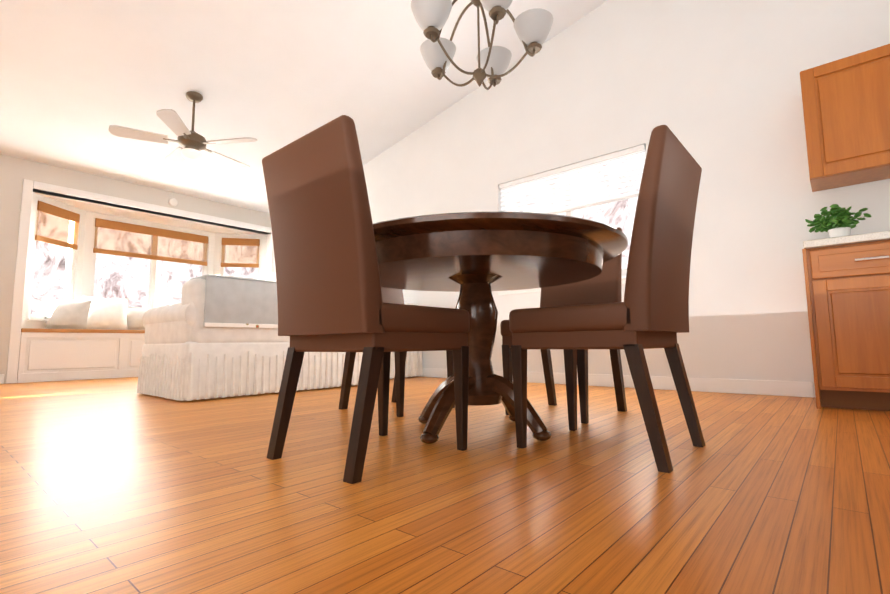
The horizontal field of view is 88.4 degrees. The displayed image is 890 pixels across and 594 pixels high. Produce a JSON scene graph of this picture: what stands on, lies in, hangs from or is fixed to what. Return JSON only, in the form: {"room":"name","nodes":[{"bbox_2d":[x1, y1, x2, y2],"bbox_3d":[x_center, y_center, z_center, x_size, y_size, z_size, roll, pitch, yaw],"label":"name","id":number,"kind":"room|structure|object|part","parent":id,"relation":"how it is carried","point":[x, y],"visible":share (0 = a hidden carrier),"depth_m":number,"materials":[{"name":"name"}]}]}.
{"room":"dining room","nodes":[
{"label":"dining room","id":0,"kind":"room"},
{"bbox_2d":[0,154,271,383],"bbox_3d":[-4.991,-0.333,4.614,0.150,2.440,7.570,-6,-8,40],"label":"wall","id":1,"kind":"structure","parent":0,"point":[15,172],"depth_m":5.20,"materials":[{"name":"grey paint"}]},
{"bbox_2d":[0,374,3,383],"bbox_3d":[-4.732,0.845,4.654,0.014,0.100,0.363,-6,-8,40],"label":"baseboard","id":2,"kind":"structure","parent":1,"relation":"attached to","point":[1,375],"depth_m":4.78,"materials":[{"name":"white"}]},
{"bbox_2d":[6,179,275,383],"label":"bay window","id":3,"kind":"structure","parent":1,"relation":"in","point":[79,332],"depth_m":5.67,"materials":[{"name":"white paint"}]},
{"bbox_3d":[-3.857,0.536,6.169,0.651,1.006,2.814,-6,-8,40],"label":"window seat","id":4,"kind":"part","parent":3,"relation":"part of","materials":[{"name":"white paint"}]},
{"bbox_2d":[168,198,177,205],"bbox_3d":[-3.648,-1.275,6.146,0.030,0.116,0.116,-6,-8,40],"label":"detector","id":5,"kind":"object","parent":1,"relation":"attached to","point":[172,201],"visible":0.98,"depth_m":6.13,"materials":[{"name":"white paint"}]},
{"bbox_2d":[0,0,606,212],"bbox_3d":[-0.332,-2.633,0.791,12.510,1.318,7.570,-6,-8,40],"label":"ceiling","id":6,"kind":"structure","parent":0,"point":[78,78],"depth_m":4.32,"materials":[{"name":"white paint"}]},
{"bbox_2d":[108,91,256,167],"bbox_3d":[-2.479,-1.645,4.487,1.230,0.663,1.260,-6,-8,40],"label":"room ceiling fan","id":7,"kind":"object","parent":6,"relation":"hanging from","point":[192,143],"visible":1,"depth_m":4.34,"materials":[{"name":"white metal"}]},
{"bbox_2d":[411,0,552,89],"bbox_3d":[0.130,-1.903,2.199,0.630,1.905,0.656,-6,-8,40],"label":"dining chandelier","id":8,"kind":"object","parent":6,"relation":"hanging from","point":[532,27],"visible":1,"depth_m":2.06,"materials":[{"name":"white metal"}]},
{"bbox_2d":[0,376,889,593],"bbox_3d":[-0.611,0.510,0.737,13.330,0.120,7.570,-6,-8,40],"label":"floor","id":9,"kind":"structure","parent":0,"point":[115,486],"depth_m":1.09,"materials":[{"name":"brown wood"}]},
{"bbox_2d":[137,274,362,400],"bbox_3d":[-1.571,0.319,3.929,0.974,0.910,1.564,-6,-8,40],"label":"loveseat","id":10,"kind":"object","parent":9,"relation":"on","point":[211,336],"visible":0.71,"depth_m":3.31,"materials":[{"name":"white fabric"}]},
{"bbox_2d":[262,115,469,483],"bbox_3d":[-0.267,0.026,1.586,0.470,1.010,0.569,-6,-8,40],"label":"dining chair","id":11,"kind":"object","parent":9,"relation":"on","point":[329,295],"visible":1,"depth_m":1.40,"materials":[{"name":"brown leather"}]},
{"bbox_2d":[339,287,454,416],"bbox_3d":[-0.293,0.142,2.705,0.569,1.010,0.470,-6,-8,40],"label":"dining chair","id":12,"kind":"object","parent":9,"relation":"on","point":[393,295],"visible":0.1,"depth_m":2.62,"materials":[{"name":"brown leather"}]},
{"bbox_2d":[390,302,422,378],"bbox_3d":[-1.329,0.460,5.550,2.093,0.957,0.954,-6,-8,40],"label":"sofa","id":13,"kind":"object","parent":9,"relation":"on","point":[413,365],"visible":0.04,"depth_m":5.05,"materials":[{"name":"white fabric"}]},
{"bbox_2d":[373,212,627,443],"bbox_3d":[0.135,0.183,1.959,1.240,0.764,1.240,-6,-8,40],"label":"dining table","id":14,"kind":"object","parent":9,"relation":"on","point":[475,259],"visible":0.88,"depth_m":1.66,"materials":[{"name":"brown wood"}]},
{"bbox_2d":[500,227,626,423],"bbox_3d":[0.646,0.108,2.471,0.470,1.010,0.569,-6,-8,40],"label":"dining chair","id":15,"kind":"object","parent":9,"relation":"on","point":[604,286],"visible":0.46,"depth_m":2.49,"materials":[{"name":"brown leather"}]},
{"bbox_2d":[509,125,705,472],"bbox_3d":[0.592,0.025,1.656,0.569,1.010,0.470,-6,-8,40],"label":"dining chair","id":16,"kind":"object","parent":9,"relation":"on","point":[651,311],"visible":1,"depth_m":1.46,"materials":[{"name":"brown leather"}]},
{"bbox_2d":[802,231,889,410],"bbox_3d":[4.028,-0.220,1.174,4.868,1.328,0.644,-6,-8,40],"label":"base cabinet","id":17,"kind":"object","parent":9,"relation":"on","point":[847,282],"depth_m":2.42,"materials":[{"name":"brown wood"}]},
{"bbox_2d":[805,204,870,237],"bbox_3d":[2.395,-0.425,2.793,0.301,0.267,0.283,-6,-8,40],"label":"potted plant","id":18,"kind":"object","parent":17,"relation":"on","point":[843,219],"visible":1,"depth_m":2.75,"materials":[{"name":"green plant"}]},
{"bbox_3d":[-2.393,0.733,6.434,0.520,0.640,0.520,-6,-8,40],"label":"end table","id":19,"kind":"object","parent":9,"relation":"on","visible":0},
{"bbox_2d":[266,273,275,280],"bbox_3d":[-2.401,0.025,6.507,0.400,0.780,0.400,-6,-8,40],"label":"table lamp","id":20,"kind":"object","parent":19,"relation":"on","point":[271,276],"visible":0.08,"depth_m":6.42,"materials":[{"name":"white ceramic"}]},
{"bbox_2d":[363,0,889,397],"bbox_3d":[2.105,-1.111,3.457,12.510,3.608,0.150,-6,-8,40],"label":"wall","id":21,"kind":"structure","parent":0,"point":[714,86],"depth_m":3.47,"materials":[{"name":"grey paint"}]},
{"bbox_2d":[496,144,645,294],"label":"dining room window","id":22,"kind":"structure","parent":21,"relation":"in","point":[569,207],"depth_m":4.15,"materials":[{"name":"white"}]},
{"bbox_2d":[417,368,813,397],"bbox_3d":[-0.097,0.839,5.056,6.510,0.100,0.040,-6,-8,40],"label":"baseboard","id":23,"kind":"structure","parent":21,"relation":"attached to","point":[775,388],"depth_m":3.34,"materials":[{"name":"white wood"}]},
{"bbox_2d":[800,44,889,191],"bbox_3d":[2.702,-1.017,2.589,1.032,0.841,0.357,-6,-8,40],"label":"upper cabinet","id":24,"kind":"object","parent":21,"relation":"attached to","point":[846,105],"visible":1,"depth_m":2.70,"materials":[{"name":"brown wood"}]}
]}

